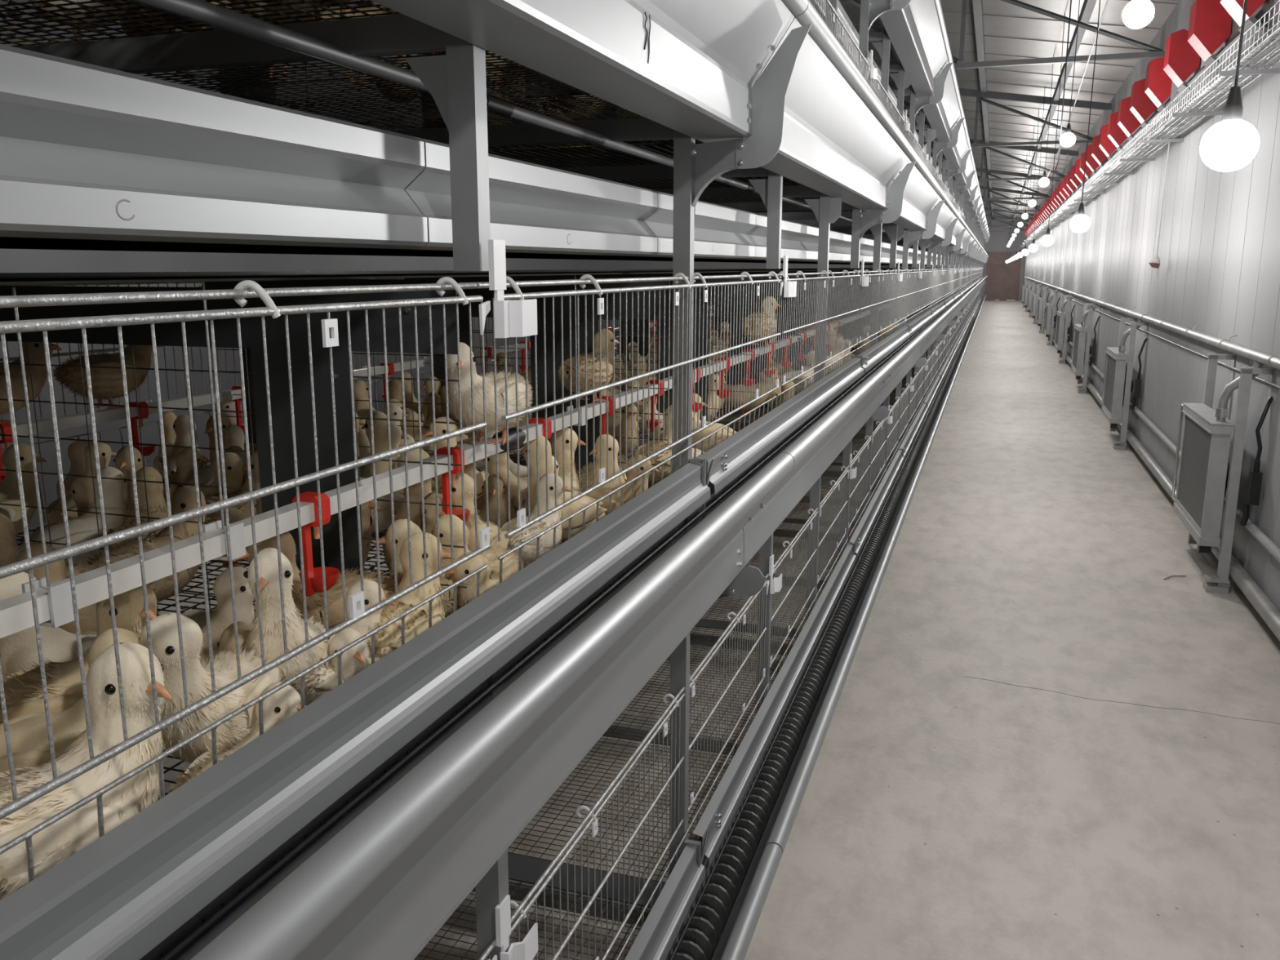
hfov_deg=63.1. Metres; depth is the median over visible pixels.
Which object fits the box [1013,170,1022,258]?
bulb
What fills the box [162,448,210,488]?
chick
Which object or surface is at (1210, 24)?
hood
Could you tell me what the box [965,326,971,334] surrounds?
unloading auger
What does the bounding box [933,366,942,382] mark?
guard
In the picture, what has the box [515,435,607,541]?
chick
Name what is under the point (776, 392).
chick
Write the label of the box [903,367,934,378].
floor
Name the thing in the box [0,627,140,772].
chick
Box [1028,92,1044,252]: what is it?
hanging bulb
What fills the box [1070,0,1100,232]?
hanging bulb
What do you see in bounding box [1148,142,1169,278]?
probe
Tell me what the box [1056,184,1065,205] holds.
inlet
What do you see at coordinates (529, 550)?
chick
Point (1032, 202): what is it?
hanging bulb
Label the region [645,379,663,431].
nipple drinker
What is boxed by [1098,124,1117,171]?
inlet
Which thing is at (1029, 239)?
cable tray
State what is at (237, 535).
hanger
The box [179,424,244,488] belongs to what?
chick
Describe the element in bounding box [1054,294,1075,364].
wall heater
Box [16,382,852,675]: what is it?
floor
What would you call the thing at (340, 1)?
chick
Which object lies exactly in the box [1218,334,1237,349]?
clamp
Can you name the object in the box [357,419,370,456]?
chick
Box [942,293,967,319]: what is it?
trough
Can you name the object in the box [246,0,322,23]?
chick
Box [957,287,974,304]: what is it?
trough
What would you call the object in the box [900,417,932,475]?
unloading auger
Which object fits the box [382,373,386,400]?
cup
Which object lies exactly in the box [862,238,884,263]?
rail
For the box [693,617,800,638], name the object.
bar
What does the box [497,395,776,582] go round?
guard
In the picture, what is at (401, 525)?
chick
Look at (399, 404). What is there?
chick
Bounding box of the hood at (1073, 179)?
[1070,164,1080,187]
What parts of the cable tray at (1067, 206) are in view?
wall arm, wall arm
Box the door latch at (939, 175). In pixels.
[937,165,940,179]
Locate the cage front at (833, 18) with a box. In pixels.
[788,0,869,82]
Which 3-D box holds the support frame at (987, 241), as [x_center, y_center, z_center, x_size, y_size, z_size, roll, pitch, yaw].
[16.322,-10.634,51.533,1.695,3.820,0.100,4,12,18]
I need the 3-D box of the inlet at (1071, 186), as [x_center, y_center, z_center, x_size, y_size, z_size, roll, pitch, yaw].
[8.685,-5.913,20.962,0.239,0.540,1.170,4,12,18]
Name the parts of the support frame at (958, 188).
hanger plate, hanger plate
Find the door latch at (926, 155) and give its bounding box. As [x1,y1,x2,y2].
[924,143,928,160]
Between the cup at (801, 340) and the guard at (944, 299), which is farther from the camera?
the guard at (944, 299)
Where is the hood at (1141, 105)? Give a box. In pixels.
[1129,78,1156,124]
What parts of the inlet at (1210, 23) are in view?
sill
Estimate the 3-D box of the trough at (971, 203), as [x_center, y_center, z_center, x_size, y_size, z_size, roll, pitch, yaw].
[6.647,-5.698,20.806,0.254,0.292,3.096,4,12,18]
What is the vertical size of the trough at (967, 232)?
0.292 m
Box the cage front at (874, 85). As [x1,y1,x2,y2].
[867,63,904,133]
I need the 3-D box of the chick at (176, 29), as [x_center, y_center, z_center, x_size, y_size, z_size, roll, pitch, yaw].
[-0.944,-0.987,2.211,0.111,0.254,0.173,-4,12,-20]
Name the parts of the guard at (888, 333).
rail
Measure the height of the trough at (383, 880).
0.292 m
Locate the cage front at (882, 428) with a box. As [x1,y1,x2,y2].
[848,417,887,528]
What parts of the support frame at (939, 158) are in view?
cage door panel, cage door panel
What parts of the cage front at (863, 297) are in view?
rod, rod, rod, door latch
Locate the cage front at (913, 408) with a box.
[908,365,924,422]
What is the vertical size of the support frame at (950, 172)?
3.820 m
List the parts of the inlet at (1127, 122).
sill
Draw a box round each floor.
[0,0,831,203]
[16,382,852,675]
[155,300,1279,959]
[158,689,484,956]
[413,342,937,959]
[417,444,893,959]
[724,352,888,383]
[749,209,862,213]
[774,335,912,354]
[851,417,911,445]
[879,393,924,410]
[890,377,934,394]
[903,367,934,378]
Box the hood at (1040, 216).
[1039,208,1044,221]
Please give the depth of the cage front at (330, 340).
0.97 m
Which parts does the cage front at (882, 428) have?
rod, rod, rod, door latch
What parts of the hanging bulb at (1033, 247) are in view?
globe, cord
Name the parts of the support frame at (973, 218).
cage door panel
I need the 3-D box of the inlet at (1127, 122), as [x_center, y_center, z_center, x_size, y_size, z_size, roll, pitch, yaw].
[5.684,-4.122,12.192,0.239,0.540,1.170,4,12,18]
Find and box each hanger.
[11,287,79,627]
[201,283,245,560]
[566,275,585,426]
[693,368,696,382]
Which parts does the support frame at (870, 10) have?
hanger plate, hanger plate, hanger plate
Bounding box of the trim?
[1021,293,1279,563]
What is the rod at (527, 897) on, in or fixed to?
attached to the cage front at (522, 915)
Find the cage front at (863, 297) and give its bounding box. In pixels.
[857,269,897,343]
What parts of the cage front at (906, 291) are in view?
rod, rod, door latch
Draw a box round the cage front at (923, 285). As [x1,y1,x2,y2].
[915,268,932,311]
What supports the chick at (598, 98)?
on the floor at (607, 109)
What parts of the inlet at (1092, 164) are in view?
sill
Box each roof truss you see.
[847,0,1181,73]
[888,80,1111,147]
[917,133,1078,181]
[936,162,1059,199]
[951,185,1048,212]
[982,200,1039,220]
[983,207,1034,226]
[985,214,1029,231]
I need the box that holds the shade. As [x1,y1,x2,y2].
[1150,255,1159,263]
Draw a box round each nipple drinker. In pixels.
[0,422,13,483]
[128,400,155,456]
[231,385,244,433]
[292,491,339,596]
[379,362,394,400]
[436,446,470,522]
[480,346,493,374]
[519,341,529,372]
[528,417,554,472]
[596,395,615,435]
[608,327,616,352]
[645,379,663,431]
[649,320,657,342]
[692,367,701,412]
[716,356,731,398]
[742,348,755,386]
[762,342,775,376]
[780,336,792,368]
[796,331,807,360]
[809,327,815,351]
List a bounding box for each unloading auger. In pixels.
[668,905,727,959]
[694,573,866,917]
[849,469,910,582]
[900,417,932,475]
[924,387,945,422]
[939,367,954,390]
[948,352,959,368]
[955,342,964,354]
[960,333,968,343]
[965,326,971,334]
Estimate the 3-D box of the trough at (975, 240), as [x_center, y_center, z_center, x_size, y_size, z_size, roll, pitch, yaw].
[6.647,-4.725,21.005,0.254,0.292,3.096,4,12,18]
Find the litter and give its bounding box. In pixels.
[0,0,756,187]
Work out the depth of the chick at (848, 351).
5.49 m
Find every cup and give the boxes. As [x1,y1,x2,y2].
[0,443,6,483]
[130,417,155,456]
[235,399,244,433]
[298,566,339,592]
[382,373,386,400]
[441,471,470,522]
[484,355,493,374]
[520,349,528,372]
[601,413,605,435]
[645,395,662,431]
[692,385,701,412]
[716,369,731,398]
[762,351,774,376]
[780,346,792,368]
[796,340,807,360]
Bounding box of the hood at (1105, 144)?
[1098,124,1116,156]
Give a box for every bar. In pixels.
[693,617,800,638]
[782,518,858,528]
[830,462,889,468]
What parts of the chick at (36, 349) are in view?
leg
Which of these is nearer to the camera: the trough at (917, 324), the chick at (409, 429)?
the chick at (409, 429)
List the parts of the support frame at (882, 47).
cage door panel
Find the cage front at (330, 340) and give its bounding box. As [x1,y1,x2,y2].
[0,240,537,819]
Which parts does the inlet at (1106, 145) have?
sill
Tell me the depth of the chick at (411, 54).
2.63 m
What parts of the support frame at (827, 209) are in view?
cage door panel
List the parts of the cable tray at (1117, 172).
wall arm, wall arm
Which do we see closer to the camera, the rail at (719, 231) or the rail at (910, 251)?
the rail at (719, 231)
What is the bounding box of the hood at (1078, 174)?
[1074,159,1086,183]
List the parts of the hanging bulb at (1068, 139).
globe, cord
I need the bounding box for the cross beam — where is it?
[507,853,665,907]
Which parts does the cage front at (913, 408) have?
rod, door latch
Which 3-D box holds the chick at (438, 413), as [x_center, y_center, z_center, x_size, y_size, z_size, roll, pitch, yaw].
[-0.641,-0.180,3.362,0.100,0.198,0.192,-9,15,-37]
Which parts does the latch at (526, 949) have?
handle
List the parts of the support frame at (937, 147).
hanger plate, hanger plate, hanger plate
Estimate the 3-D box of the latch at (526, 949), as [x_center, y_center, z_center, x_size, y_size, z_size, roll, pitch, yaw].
[-0.199,0.711,1.627,0.027,0.130,0.123,9,15,38]
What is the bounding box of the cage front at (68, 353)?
[0,278,376,423]
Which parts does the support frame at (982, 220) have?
hanger plate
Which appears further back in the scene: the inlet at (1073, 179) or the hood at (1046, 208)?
the hood at (1046, 208)
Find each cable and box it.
[1040,285,1279,388]
[1054,0,1071,173]
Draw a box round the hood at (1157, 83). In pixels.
[1144,57,1172,107]
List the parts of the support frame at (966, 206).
cage door panel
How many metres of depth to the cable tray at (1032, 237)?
37.43 m
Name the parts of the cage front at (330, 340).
rod, rod, rod, door latch, handle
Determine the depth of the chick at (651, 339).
6.44 m
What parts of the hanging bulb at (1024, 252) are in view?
globe, cord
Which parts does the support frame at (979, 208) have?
cage door panel, hanger plate, hanger plate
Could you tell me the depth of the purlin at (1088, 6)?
13.05 m
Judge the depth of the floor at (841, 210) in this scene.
7.41 m
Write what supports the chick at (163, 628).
on the floor at (171, 768)
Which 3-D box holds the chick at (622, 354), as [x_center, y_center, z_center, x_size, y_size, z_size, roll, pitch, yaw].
[-0.065,-0.570,5.372,0.100,0.160,0.202,-8,14,-34]
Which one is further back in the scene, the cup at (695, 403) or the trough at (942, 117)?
the trough at (942, 117)
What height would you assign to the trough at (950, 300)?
0.166 m
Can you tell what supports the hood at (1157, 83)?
attached to the inlet at (1158, 83)
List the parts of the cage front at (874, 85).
door latch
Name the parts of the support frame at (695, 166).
hanger plate, hanger plate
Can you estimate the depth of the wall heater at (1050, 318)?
24.42 m
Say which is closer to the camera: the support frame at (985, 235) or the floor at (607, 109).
the floor at (607, 109)
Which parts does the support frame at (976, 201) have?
hanger plate, hanger plate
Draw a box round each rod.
[0,282,478,307]
[476,273,774,288]
[478,937,496,959]
[495,573,768,937]
[773,465,849,568]
[776,271,856,275]
[852,419,883,462]
[857,270,894,272]
[889,383,910,411]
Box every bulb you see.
[1011,191,1018,260]
[1012,188,1017,237]
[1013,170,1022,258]
[1014,186,1020,232]
[1017,152,1027,257]
[1017,171,1024,226]
[1022,128,1034,255]
[1022,140,1031,218]
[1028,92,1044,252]
[1028,111,1039,207]
[1039,54,1053,186]
[1041,13,1065,246]
[1059,0,1079,146]
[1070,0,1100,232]
[1122,0,1154,28]
[1200,0,1259,171]
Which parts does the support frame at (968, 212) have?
cage door panel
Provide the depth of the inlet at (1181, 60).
8.39 m
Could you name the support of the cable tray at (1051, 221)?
attached to the wall at (1219, 252)
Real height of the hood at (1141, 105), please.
0.410 m
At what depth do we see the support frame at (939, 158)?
11.97 m
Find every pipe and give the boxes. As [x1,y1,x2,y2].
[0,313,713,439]
[130,0,903,238]
[518,335,798,443]
[802,310,869,339]
[1024,276,1279,369]
[1043,324,1279,641]
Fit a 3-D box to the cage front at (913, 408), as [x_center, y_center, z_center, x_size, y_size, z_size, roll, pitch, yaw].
[2.726,-0.885,10.293,0.037,0.373,2.036,4,12,18]
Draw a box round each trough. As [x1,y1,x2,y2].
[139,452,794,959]
[370,0,808,139]
[624,831,711,959]
[665,843,782,959]
[687,541,894,935]
[691,351,904,568]
[692,542,858,877]
[696,355,866,501]
[697,0,915,209]
[845,446,929,591]
[848,448,905,561]
[853,321,937,406]
[857,325,911,376]
[862,150,944,230]
[879,0,951,95]
[897,400,946,479]
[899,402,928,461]
[903,307,952,357]
[905,310,933,337]
[910,193,958,239]
[916,56,964,142]
[922,373,956,426]
[924,374,942,410]
[927,299,961,334]
[929,302,946,319]
[933,213,966,245]
[937,114,970,168]
[937,355,964,392]
[938,357,951,381]
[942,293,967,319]
[942,295,955,308]
[946,223,971,249]
[946,342,968,373]
[948,343,957,363]
[950,146,975,185]
[951,289,971,311]
[952,291,961,302]
[954,333,972,355]
[955,333,963,349]
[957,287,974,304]
[958,168,978,197]
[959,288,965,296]
[960,325,974,345]
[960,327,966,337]
[962,284,977,299]
[963,231,975,252]
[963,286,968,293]
[964,182,981,206]
[964,320,968,330]
[966,283,979,295]
[967,237,977,252]
[968,193,982,213]
[973,202,984,218]
[974,208,985,223]
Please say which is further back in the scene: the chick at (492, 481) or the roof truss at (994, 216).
the roof truss at (994, 216)
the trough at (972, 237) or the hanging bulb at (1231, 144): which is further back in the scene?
the trough at (972, 237)
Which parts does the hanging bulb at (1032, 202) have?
globe, cord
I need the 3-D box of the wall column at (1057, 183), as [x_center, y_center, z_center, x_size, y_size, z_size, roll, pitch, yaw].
[11.139,-7.403,27.886,0.089,1.150,0.120,4,12,18]
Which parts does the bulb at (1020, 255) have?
globe, cord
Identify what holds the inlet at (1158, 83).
attached to the wall at (1219, 252)
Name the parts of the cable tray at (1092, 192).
wall arm, wall arm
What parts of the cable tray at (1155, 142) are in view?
wall arm, wall arm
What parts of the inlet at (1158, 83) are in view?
sill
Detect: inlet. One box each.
[1036,212,1041,226]
[1037,211,1043,224]
[1039,208,1046,223]
[1040,206,1048,222]
[1042,204,1047,220]
[1044,202,1048,218]
[1045,200,1053,216]
[1047,199,1053,214]
[1048,194,1056,213]
[1051,191,1059,211]
[1053,187,1062,208]
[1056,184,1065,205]
[1059,180,1068,203]
[1062,175,1071,199]
[1066,170,1077,199]
[1070,164,1081,195]
[1074,159,1088,192]
[1079,151,1093,187]
[1084,143,1099,183]
[1091,134,1107,174]
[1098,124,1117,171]
[1106,111,1128,164]
[1117,96,1141,155]
[1129,78,1156,144]
[1144,57,1172,131]
[1163,28,1199,110]
[1186,0,1231,96]
[1216,0,1270,70]
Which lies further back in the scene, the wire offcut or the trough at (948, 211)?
the trough at (948, 211)
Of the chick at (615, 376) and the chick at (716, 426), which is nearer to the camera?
the chick at (716, 426)
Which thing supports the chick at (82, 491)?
on the floor at (513, 450)
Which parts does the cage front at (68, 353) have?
rod, rod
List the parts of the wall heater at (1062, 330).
tank, tank, frame post, frame post, power cord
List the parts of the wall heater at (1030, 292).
frame post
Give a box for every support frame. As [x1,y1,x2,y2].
[17,13,510,959]
[371,23,811,931]
[407,36,782,757]
[650,0,841,655]
[712,0,915,589]
[756,25,890,541]
[787,58,911,506]
[814,62,952,479]
[836,107,924,457]
[857,120,936,440]
[865,117,964,424]
[881,147,942,412]
[887,155,950,402]
[897,149,971,393]
[902,171,952,384]
[909,176,958,377]
[917,170,975,359]
[920,189,959,355]
[925,191,964,348]
[931,195,980,346]
[931,202,968,348]
[932,204,964,341]
[933,184,978,346]
[936,212,968,342]
[940,217,972,333]
[943,211,972,329]
[943,217,974,332]
[951,210,983,329]
[954,222,977,316]
[955,215,985,317]
[958,226,978,314]
[963,204,982,336]
[967,223,974,328]
[971,220,986,313]
[973,223,986,307]
[975,226,987,304]
[976,229,988,309]
[977,232,988,301]
[978,234,989,299]
[980,235,989,291]
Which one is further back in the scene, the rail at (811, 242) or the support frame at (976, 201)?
the support frame at (976, 201)
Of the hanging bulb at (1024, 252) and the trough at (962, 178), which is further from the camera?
the hanging bulb at (1024, 252)
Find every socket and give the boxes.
[1045,227,1049,235]
[1065,123,1071,133]
[1077,203,1084,214]
[1221,86,1243,121]
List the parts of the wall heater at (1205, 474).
tank, frame post, tank, arm, frame post, arm, power cord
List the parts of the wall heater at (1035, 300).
frame post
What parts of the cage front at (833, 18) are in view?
rod, door latch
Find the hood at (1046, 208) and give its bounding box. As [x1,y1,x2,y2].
[1045,200,1051,213]
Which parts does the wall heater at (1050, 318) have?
tank, frame post, frame post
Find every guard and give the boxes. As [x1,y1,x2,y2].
[0,564,487,882]
[1,380,377,522]
[382,352,530,399]
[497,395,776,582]
[612,328,657,356]
[615,683,768,959]
[768,537,848,687]
[775,349,856,407]
[848,467,886,544]
[854,327,893,361]
[885,426,909,472]
[891,315,915,333]
[908,400,924,430]
[913,306,928,319]
[923,380,934,403]
[928,301,938,310]
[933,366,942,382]
[937,297,946,304]
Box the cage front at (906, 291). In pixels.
[893,268,918,323]
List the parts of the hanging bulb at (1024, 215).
globe, cord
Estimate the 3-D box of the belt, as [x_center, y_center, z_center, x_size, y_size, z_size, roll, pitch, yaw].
[7.429,-5.382,26.137,1.330,0.031,58.926,4,12,18]
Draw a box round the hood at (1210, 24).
[1187,0,1231,62]
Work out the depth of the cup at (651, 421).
2.80 m
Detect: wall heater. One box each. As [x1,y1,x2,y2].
[1021,278,1029,307]
[1023,280,1032,311]
[1026,281,1037,317]
[1031,283,1042,324]
[1036,285,1050,333]
[1044,288,1060,345]
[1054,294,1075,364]
[1071,302,1100,393]
[1101,318,1147,449]
[1171,354,1273,594]
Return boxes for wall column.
[1053,181,1059,225]
[1069,155,1078,213]
[1097,109,1111,191]
[1166,0,1193,138]
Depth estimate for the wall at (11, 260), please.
7.09 m
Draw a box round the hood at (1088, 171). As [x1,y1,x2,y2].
[1079,151,1092,177]
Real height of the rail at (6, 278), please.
0.011 m
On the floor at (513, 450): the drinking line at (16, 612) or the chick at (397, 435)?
the chick at (397, 435)
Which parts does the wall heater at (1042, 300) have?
frame post, frame post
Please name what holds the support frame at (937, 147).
on the floor at (1040, 743)
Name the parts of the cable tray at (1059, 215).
wall arm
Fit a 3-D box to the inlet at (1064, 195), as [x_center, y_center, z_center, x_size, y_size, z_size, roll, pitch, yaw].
[9.436,-6.360,23.154,0.239,0.540,1.170,4,12,18]
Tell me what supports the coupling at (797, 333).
attached to the pipe at (531, 427)
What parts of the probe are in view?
cord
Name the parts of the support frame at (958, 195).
cage door panel, cage door panel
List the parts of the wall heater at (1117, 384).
tank, tank, frame post, arm, frame post, fan motor, arm, power cord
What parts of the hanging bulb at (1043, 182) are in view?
globe, cord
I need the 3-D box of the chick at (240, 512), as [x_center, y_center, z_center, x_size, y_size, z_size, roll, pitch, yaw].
[-0.845,0.059,2.110,0.214,0.232,0.129,-7,13,-29]
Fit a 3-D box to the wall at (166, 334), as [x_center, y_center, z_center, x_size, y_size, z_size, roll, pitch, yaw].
[-0.890,-0.033,1.735,1.328,0.570,0.008,4,12,18]
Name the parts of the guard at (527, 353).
rail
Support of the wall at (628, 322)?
on the floor at (774, 353)
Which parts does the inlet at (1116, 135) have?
sill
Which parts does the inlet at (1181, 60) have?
sill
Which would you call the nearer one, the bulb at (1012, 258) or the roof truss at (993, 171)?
the roof truss at (993, 171)
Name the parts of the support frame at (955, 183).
cage door panel, cage door panel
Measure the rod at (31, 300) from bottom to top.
0.008 m
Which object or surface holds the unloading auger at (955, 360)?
in the trough at (962, 353)
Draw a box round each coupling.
[486,94,514,117]
[490,426,525,453]
[743,182,755,192]
[792,333,801,342]
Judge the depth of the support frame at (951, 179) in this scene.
14.83 m
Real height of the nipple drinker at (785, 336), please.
0.136 m
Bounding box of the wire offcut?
[1163,575,1186,579]
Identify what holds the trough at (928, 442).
attached to the support frame at (930, 135)
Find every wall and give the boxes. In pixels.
[0,0,900,547]
[0,285,466,616]
[200,0,670,473]
[404,275,762,428]
[415,52,702,147]
[528,274,813,408]
[603,273,846,370]
[699,271,869,349]
[708,271,886,353]
[773,271,899,335]
[773,271,901,335]
[830,270,915,321]
[863,269,917,315]
[899,216,1026,300]
[1022,0,1279,611]
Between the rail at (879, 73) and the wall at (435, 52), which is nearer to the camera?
the wall at (435, 52)
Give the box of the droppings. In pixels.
[180,541,390,609]
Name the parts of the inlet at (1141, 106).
sill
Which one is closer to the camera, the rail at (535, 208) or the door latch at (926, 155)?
the rail at (535, 208)
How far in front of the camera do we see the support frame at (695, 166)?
2.38 m
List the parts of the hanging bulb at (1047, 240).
globe, cord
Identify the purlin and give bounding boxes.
[876,17,953,177]
[972,0,993,219]
[1012,0,1097,222]
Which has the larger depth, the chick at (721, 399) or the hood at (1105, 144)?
the hood at (1105, 144)
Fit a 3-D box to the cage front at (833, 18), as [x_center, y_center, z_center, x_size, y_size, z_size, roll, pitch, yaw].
[0.772,-1.653,4.126,0.037,0.373,2.036,4,12,18]
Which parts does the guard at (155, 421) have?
rail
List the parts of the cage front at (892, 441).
rod, rod, rod, door latch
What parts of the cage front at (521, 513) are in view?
rod, rod, rod, door latch, handle, rod, cage door panel, rod, rod, door latch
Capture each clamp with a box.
[1185,324,1200,336]
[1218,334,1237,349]
[1266,355,1279,367]
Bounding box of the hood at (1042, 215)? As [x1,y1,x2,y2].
[1040,206,1045,219]
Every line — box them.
[0,436,503,638]
[1047,0,1108,177]
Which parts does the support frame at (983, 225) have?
hanger plate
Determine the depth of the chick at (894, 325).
8.62 m
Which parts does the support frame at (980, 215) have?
hanger plate, hanger plate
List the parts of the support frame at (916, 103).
cage door panel, hanger plate, hanger plate, hanger plate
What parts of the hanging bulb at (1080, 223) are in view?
globe, cord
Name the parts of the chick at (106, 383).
leg, leg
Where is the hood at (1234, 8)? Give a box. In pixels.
[1219,0,1266,26]
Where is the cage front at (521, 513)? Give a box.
[492,255,861,541]
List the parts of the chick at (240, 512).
leg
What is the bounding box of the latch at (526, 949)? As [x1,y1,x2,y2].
[492,894,537,959]
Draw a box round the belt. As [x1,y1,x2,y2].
[0,224,941,266]
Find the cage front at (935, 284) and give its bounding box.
[929,268,941,303]
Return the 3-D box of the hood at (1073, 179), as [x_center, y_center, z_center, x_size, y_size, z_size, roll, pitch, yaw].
[8.168,-5.670,19.450,0.230,0.410,0.260,4,12,18]
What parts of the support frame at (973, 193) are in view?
cage door panel, cage door panel, hanger plate, hanger plate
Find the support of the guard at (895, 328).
attached to the support frame at (916, 103)
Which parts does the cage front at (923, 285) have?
door latch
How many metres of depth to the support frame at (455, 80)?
1.41 m
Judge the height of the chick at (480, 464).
0.198 m
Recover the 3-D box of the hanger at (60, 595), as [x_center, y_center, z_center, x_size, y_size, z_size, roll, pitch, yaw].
[-0.572,-0.019,0.983,0.036,0.320,0.028,4,12,18]
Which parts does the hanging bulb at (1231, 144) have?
globe, cord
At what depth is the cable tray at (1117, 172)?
12.61 m
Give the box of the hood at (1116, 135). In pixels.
[1106,111,1127,147]
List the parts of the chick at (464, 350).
leg, leg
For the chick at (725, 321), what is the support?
on the floor at (774, 353)
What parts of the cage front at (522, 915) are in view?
rod, door latch, handle, rod, cage door panel, rod, rod, door latch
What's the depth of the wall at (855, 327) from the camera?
7.40 m
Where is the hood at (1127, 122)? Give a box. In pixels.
[1117,96,1141,137]
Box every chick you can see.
[0,342,62,425]
[0,443,46,533]
[0,504,15,520]
[0,513,98,578]
[0,572,97,677]
[0,584,157,724]
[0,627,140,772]
[0,641,172,900]
[17,542,159,633]
[18,466,126,564]
[27,0,130,42]
[41,442,116,524]
[51,344,152,408]
[56,439,92,499]
[66,474,132,519]
[80,631,97,635]
[82,485,206,616]
[101,466,168,554]
[113,445,177,509]
[138,613,286,764]
[153,410,176,473]
[155,0,233,32]
[156,414,207,477]
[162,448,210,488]
[164,452,247,508]
[166,682,306,795]
[170,450,260,568]
[175,28,221,80]
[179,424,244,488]
[180,565,254,650]
[199,621,252,662]
[204,413,257,464]
[214,400,245,443]
[224,445,247,485]
[231,0,289,82]
[231,531,401,633]
[242,547,336,685]
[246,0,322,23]
[254,497,262,514]
[289,579,395,706]
[311,0,351,21]
[320,1,392,84]
[328,627,382,682]
[354,380,378,419]
[355,413,364,457]
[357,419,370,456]
[358,422,409,478]
[360,411,439,491]
[360,500,380,564]
[364,512,372,570]
[366,532,454,657]
[367,490,404,558]
[373,519,460,617]
[375,53,420,111]
[382,492,445,569]
[383,399,403,433]
[383,404,408,428]
[387,378,424,426]
[391,9,435,70]
[391,448,431,527]
[392,457,404,495]
[394,443,479,515]
[398,372,417,412]
[398,433,414,455]
[401,410,468,442]
[408,433,434,457]
[416,376,440,426]
[422,416,488,496]
[425,392,459,429]
[426,514,524,579]
[437,385,471,438]
[437,472,510,551]
[444,342,533,444]
[444,551,518,608]
[457,428,502,471]
[458,420,484,437]
[476,474,518,528]
[481,452,527,511]
[483,430,527,477]
[484,48,522,94]
[490,352,525,380]
[497,360,511,374]
[499,74,544,124]
[500,472,571,567]
[508,414,532,459]
[509,372,532,416]
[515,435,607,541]
[519,64,568,108]
[520,366,531,382]
[520,455,562,544]
[525,427,586,542]
[546,97,569,147]
[556,97,604,119]
[557,328,619,401]
[559,94,596,120]
[576,434,626,492]
[586,454,658,515]
[599,389,641,431]
[605,403,639,458]
[608,374,618,383]
[608,387,625,395]
[614,356,623,388]
[615,107,642,141]
[617,353,630,385]
[617,454,628,476]
[622,341,657,377]
[626,380,657,404]
[627,341,646,360]
[627,384,657,437]
[632,355,657,386]
[633,404,693,488]
[641,396,662,436]
[644,355,657,377]
[648,418,706,470]
[649,336,653,342]
[654,393,707,438]
[692,410,737,471]
[707,373,725,421]
[708,327,728,343]
[708,329,719,347]
[708,346,728,376]
[713,372,732,413]
[714,338,728,348]
[714,346,726,359]
[714,373,725,417]
[719,320,728,328]
[724,368,778,416]
[741,296,781,346]
[765,366,782,407]
[769,352,794,376]
[772,379,794,409]
[779,350,814,393]
[824,337,845,376]
[826,328,854,359]
[843,340,855,364]
[850,324,879,353]
[860,325,869,351]
[877,322,896,339]
[893,317,906,331]
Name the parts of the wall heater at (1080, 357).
tank, tank, frame post, frame post, arm, power cord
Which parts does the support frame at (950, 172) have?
cage door panel, cage door panel, hanger plate, hanger plate, hanger plate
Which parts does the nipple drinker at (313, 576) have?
cup stem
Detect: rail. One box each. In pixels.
[0,44,427,248]
[0,267,947,285]
[404,138,657,256]
[643,191,755,259]
[745,213,809,261]
[801,225,844,262]
[813,0,852,53]
[836,232,867,262]
[847,23,875,80]
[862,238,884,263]
[874,62,892,111]
[880,242,897,263]
[890,91,904,121]
[895,245,902,264]
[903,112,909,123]
[907,248,912,264]
[914,128,918,142]
[916,249,920,265]
[924,251,927,265]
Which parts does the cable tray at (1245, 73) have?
wall arm, wall arm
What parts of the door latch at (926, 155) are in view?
handle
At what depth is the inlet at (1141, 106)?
10.58 m
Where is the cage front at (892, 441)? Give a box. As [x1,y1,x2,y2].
[886,383,910,461]
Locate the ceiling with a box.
[839,0,1178,218]
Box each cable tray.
[1027,235,1037,240]
[1030,232,1040,238]
[1032,228,1044,235]
[1036,225,1047,233]
[1040,220,1056,229]
[1045,213,1063,225]
[1053,205,1073,219]
[1061,194,1086,212]
[1073,178,1106,202]
[1089,153,1137,188]
[1115,110,1190,166]
[1161,12,1279,127]
[1263,0,1279,40]
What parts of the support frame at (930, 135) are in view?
cage door panel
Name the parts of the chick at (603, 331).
leg, leg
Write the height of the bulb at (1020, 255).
2.339 m
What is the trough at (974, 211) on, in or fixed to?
attached to the support frame at (979, 208)
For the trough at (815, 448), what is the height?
0.292 m
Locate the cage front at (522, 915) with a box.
[510,466,848,959]
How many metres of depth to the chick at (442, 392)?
3.49 m
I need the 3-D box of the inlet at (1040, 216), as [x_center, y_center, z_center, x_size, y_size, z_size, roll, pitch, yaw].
[13.187,-8.598,34.116,0.239,0.540,1.170,4,12,18]
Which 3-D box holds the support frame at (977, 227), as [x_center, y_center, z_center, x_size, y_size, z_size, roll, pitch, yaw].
[9.976,-6.914,33.316,1.482,3.820,0.100,4,12,18]
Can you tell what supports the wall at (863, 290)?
on the floor at (877, 335)

